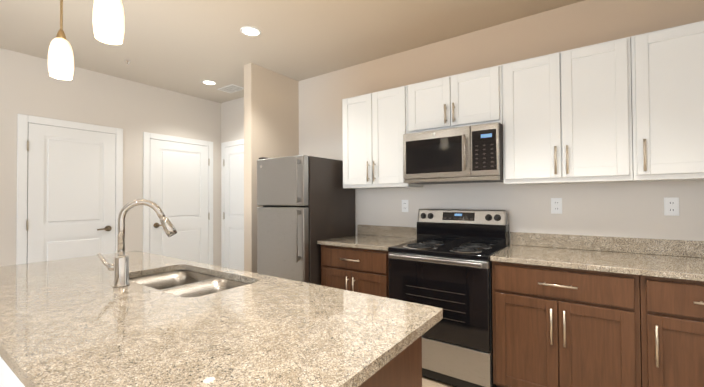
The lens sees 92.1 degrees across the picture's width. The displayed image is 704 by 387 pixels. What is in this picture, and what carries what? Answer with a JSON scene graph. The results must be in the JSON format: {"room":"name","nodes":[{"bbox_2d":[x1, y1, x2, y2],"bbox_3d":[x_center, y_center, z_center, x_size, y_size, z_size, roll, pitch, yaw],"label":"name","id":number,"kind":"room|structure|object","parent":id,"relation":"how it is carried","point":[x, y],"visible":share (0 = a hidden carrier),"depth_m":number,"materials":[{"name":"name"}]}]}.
{"room":"kitchen","nodes":[
{"label":"kitchen","id":0,"kind":"room"},
{"bbox_2d":[0,48,220,266],"bbox_3d":[-3.862,0.004,2.214,0.120,2.670,6.650,-1,-1,35],"label":"wall","id":1,"kind":"structure","parent":0,"point":[31,86],"depth_m":3.76,"materials":[{"name":"beige paint"}]},
{"bbox_2d":[16,114,122,264],"bbox_3d":[-2.857,0.305,3.503,0.018,2.092,0.868,-1,-1,35],"label":"door frame","id":2,"kind":"structure","parent":1,"relation":"attached to","point":[23,120],"depth_m":3.20,"materials":[{"name":"white wood"}]},
{"bbox_2d":[26,123,115,262],"bbox_3d":[-2.834,0.338,3.479,0.079,2.010,0.732,-1,-1,35],"label":"closet door","id":3,"kind":"structure","parent":1,"relation":"in","point":[71,191],"depth_m":3.46,"materials":[{"name":"white wood"}]},
{"bbox_2d":[143,132,212,264],"bbox_3d":[-2.217,0.315,4.403,0.018,2.092,0.908,-1,-1,35],"label":"door frame","id":4,"kind":"structure","parent":1,"relation":"attached to","point":[147,136],"depth_m":4.19,"materials":[{"name":"white wood"}]},
{"bbox_2d":[150,139,209,263],"bbox_3d":[-2.187,0.347,4.389,0.079,2.010,0.772,-1,-1,35],"label":"closet door","id":5,"kind":"structure","parent":1,"relation":"in","point":[179,184],"depth_m":4.40,"materials":[{"name":"white wood"}]},
{"bbox_2d":[244,63,298,272],"bbox_3d":[-0.870,0.008,3.749,0.120,2.670,0.680,-1,-1,35],"label":"wall","id":6,"kind":"structure","parent":0,"point":[271,114],"depth_m":3.55,"materials":[{"name":"beige paint"}]},
{"bbox_2d":[0,0,583,102],"bbox_3d":[-1.688,-1.416,0.757,5.390,0.100,6.770,-1,-1,35],"label":"ceiling","id":7,"kind":"structure","parent":0,"point":[186,47],"depth_m":2.83,"materials":[{"name":"paint"}]},
{"bbox_2d":[48,0,73,79],"bbox_3d":[-1.554,-0.986,1.817,0.120,0.730,0.120,-1,-1,35],"label":"pendant light","id":8,"kind":"object","parent":7,"relation":"hanging from","point":[60,60],"visible":1,"depth_m":1.79,"materials":[{"name":"white glass"}]},
{"bbox_2d":[93,0,124,44],"bbox_3d":[-0.999,-0.995,1.398,0.120,0.730,0.120,-1,-1,35],"label":"pendant light","id":9,"kind":"object","parent":7,"relation":"hanging from","point":[108,23],"visible":1,"depth_m":1.36,"materials":[{"name":"white glass"}]},
{"bbox_2d":[201,80,216,84],"bbox_3d":[-1.697,-1.315,4.032,0.166,0.006,0.166,-1,-1,35],"label":"recessed light","id":10,"kind":"object","parent":7,"relation":"in","point":[208,82],"visible":1,"depth_m":4.02,"materials":[{"name":"white"}]},
{"bbox_2d":[217,84,243,92],"bbox_3d":[-1.512,-1.311,4.257,0.320,0.009,0.200,-1,-1,35],"label":"ceiling vent","id":11,"kind":"object","parent":7,"relation":"in","point":[231,88],"visible":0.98,"depth_m":4.23,"materials":[{"name":"white metal"}]},
{"bbox_2d":[240,26,260,36],"bbox_3d":[-0.837,-1.338,2.808,0.166,0.006,0.166,-1,-1,35],"label":"recessed light","id":12,"kind":"object","parent":7,"relation":"in","point":[249,31],"visible":1,"depth_m":2.81,"materials":[{"name":"white"}]},
{"bbox_2d":[422,376,456,386],"bbox_3d":[-1.671,1.354,0.717,5.390,0.100,6.770,-1,-1,35],"label":"floor","id":13,"kind":"structure","parent":0,"point":[428,382],"depth_m":2.35,"materials":[{"name":"beige tile"}]},
{"bbox_2d":[0,357,24,386],"bbox_3d":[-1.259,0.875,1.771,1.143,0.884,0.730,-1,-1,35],"label":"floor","id":14,"kind":"structure","parent":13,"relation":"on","point":[8,378],"depth_m":1.54,"materials":[{"name":"wood"}]},
{"bbox_2d":[0,251,442,386],"bbox_3d":[-0.891,0.409,1.422,2.290,0.030,0.912,-1,-1,35],"label":"countertop","id":15,"kind":"structure","parent":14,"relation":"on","point":[77,322],"depth_m":0.96,"materials":[{"name":"stone"}]},
{"bbox_2d":[97,199,176,286],"bbox_3d":[-0.933,0.209,1.487,0.214,0.370,0.246,-1,-1,35],"label":"faucet","id":16,"kind":"object","parent":15,"relation":"on","point":[119,266],"visible":1,"depth_m":1.45,"materials":[{"name":"silver metal"}]},
{"bbox_2d":[129,270,248,297],"bbox_3d":[-0.784,0.522,1.596,0.728,0.192,0.376,-1,-1,35],"label":"undermount sink","id":17,"kind":"object","parent":15,"relation":"in","point":[186,283],"visible":0.06,"depth_m":1.74,"materials":[{"name":"silver metal"}]},
{"bbox_2d":[257,155,354,284],"bbox_3d":[-0.451,0.495,3.347,0.615,1.678,0.822,-1,-1,35],"label":"refrigerator","id":18,"kind":"object","parent":13,"relation":"on","point":[307,202],"visible":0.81,"depth_m":3.05,"materials":[{"name":"grey metal"}]},
{"bbox_2d":[321,245,388,297],"bbox_3d":[0.170,0.884,3.008,0.690,0.884,0.662,-1,-1,35],"label":"base cabinet","id":19,"kind":"object","parent":13,"relation":"on","point":[361,270],"visible":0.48,"depth_m":2.74,"materials":[{"name":"brown wood"}]},
{"bbox_2d":[317,224,416,250],"bbox_3d":[0.168,0.376,3.028,0.707,0.130,0.642,-1,-1,35],"label":"countertop","id":20,"kind":"structure","parent":19,"relation":"on","point":[378,237],"depth_m":3.11,"materials":[{"name":"stone"}]},
{"bbox_2d":[358,336,421,386],"bbox_3d":[-0.430,0.861,1.182,1.143,0.884,0.730,-1,-1,35],"label":"base cabinet","id":21,"kind":"object","parent":13,"relation":"on","point":[403,368],"depth_m":1.03,"materials":[{"name":"brown wood"}]},
{"bbox_2d":[388,209,508,386],"bbox_3d":[0.737,0.722,2.577,0.724,1.188,0.677,-1,-1,35],"label":"range","id":22,"kind":"object","parent":13,"relation":"on","point":[443,262],"visible":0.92,"depth_m":2.32,"materials":[{"name":"black metal"}]},
{"bbox_2d":[492,261,640,386],"bbox_3d":[1.345,0.865,2.172,0.719,0.884,0.662,-1,-1,35],"label":"base cabinet","id":23,"kind":"object","parent":13,"relation":"on","point":[559,327],"visible":1,"depth_m":1.92,"materials":[{"name":"brown wood"}]},
{"bbox_2d":[490,232,703,280],"bbox_3d":[1.588,0.353,2.019,1.309,0.130,0.642,-1,-1,35],"label":"countertop","id":24,"kind":"structure","parent":23,"relation":"on","point":[674,259],"depth_m":2.10,"materials":[{"name":"stone"}]},
{"bbox_2d":[639,275,703,386],"bbox_3d":[1.872,0.856,1.798,0.564,0.884,0.662,-1,-1,35],"label":"base cabinet","id":25,"kind":"object","parent":13,"relation":"on","point":[672,330],"visible":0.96,"depth_m":1.66,"materials":[{"name":"brown wood"}]},
{"bbox_2d":[221,0,703,244],"bbox_3d":[0.246,-0.003,3.447,5.390,2.670,0.120,-1,-1,35],"label":"wall","id":26,"kind":"structure","parent":0,"point":[626,209],"depth_m":2.62,"materials":[{"name":"paint"}]},
{"bbox_2d":[221,139,243,266],"bbox_3d":[-1.458,0.312,4.571,0.988,2.092,0.018,-1,-1,35],"label":"door frame","id":27,"kind":"structure","parent":26,"relation":"attached to","point":[232,143],"depth_m":4.83,"materials":[{"name":"white wood"}]},
{"bbox_2d":[223,145,243,270],"bbox_3d":[-1.482,0.345,4.548,0.852,2.010,0.079,-1,-1,35],"label":"entry door","id":28,"kind":"structure","parent":26,"relation":"in","point":[233,165],"depth_m":4.68,"materials":[{"name":"white wood"}]},
{"bbox_2d":[342,85,422,188],"bbox_3d":[0.261,-0.478,3.140,0.682,0.850,0.363,-1,-1,35],"label":"upper cabinet","id":29,"kind":"object","parent":26,"relation":"attached to","point":[375,126],"visible":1,"depth_m":3.00,"materials":[{"name":"white wood"}]},
{"bbox_2d":[402,200,408,211],"bbox_3d":[0.497,0.116,3.188,0.070,0.114,0.008,-1,-1,35],"label":"electrical outlet","id":30,"kind":"object","parent":26,"relation":"attached to","point":[405,207],"visible":1,"depth_m":3.18,"materials":[{"name":"white plastic"}]},
{"bbox_2d":[408,65,502,133],"bbox_3d":[0.840,-0.701,2.731,0.735,0.424,0.363,-1,-1,35],"label":"upper cabinet","id":31,"kind":"object","parent":26,"relation":"attached to","point":[471,98],"visible":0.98,"depth_m":2.58,"materials":[{"name":"white wood"}]},
{"bbox_2d":[403,122,503,184],"bbox_3d":[0.815,-0.286,2.687,0.731,0.400,0.457,-1,-1,35],"label":"over-the-range microwave","id":32,"kind":"object","parent":31,"relation":"attached to","point":[468,154],"visible":1,"depth_m":2.51,"materials":[{"name":"grey metal"}]},
{"bbox_2d":[551,198,561,213],"bbox_3d":[1.493,0.090,2.480,0.070,0.114,0.008,-1,-1,35],"label":"electrical outlet","id":33,"kind":"object","parent":26,"relation":"attached to","point":[556,205],"visible":1,"depth_m":2.48,"materials":[{"name":"white plastic"}]},
{"bbox_2d":[502,37,632,184],"bbox_3d":[1.431,-0.497,2.308,0.708,0.850,0.363,-1,-1,35],"label":"upper cabinet","id":34,"kind":"object","parent":26,"relation":"attached to","point":[567,116],"visible":1,"depth_m":2.16,"materials":[{"name":"white wood"}]},
{"bbox_2d":[630,21,703,181],"bbox_3d":[1.951,-0.506,1.939,0.561,0.850,0.363,-1,-1,35],"label":"upper cabinet","id":35,"kind":"object","parent":26,"relation":"attached to","point":[667,83],"visible":0.98,"depth_m":1.90,"materials":[{"name":"white wood"}]},
{"bbox_2d":[664,197,678,215],"bbox_3d":[1.997,0.082,2.122,0.070,0.114,0.008,-1,-1,35],"label":"electrical outlet","id":36,"kind":"object","parent":26,"relation":"attached to","point":[671,206],"visible":1,"depth_m":2.12,"materials":[{"name":"white plastic"}]}
]}

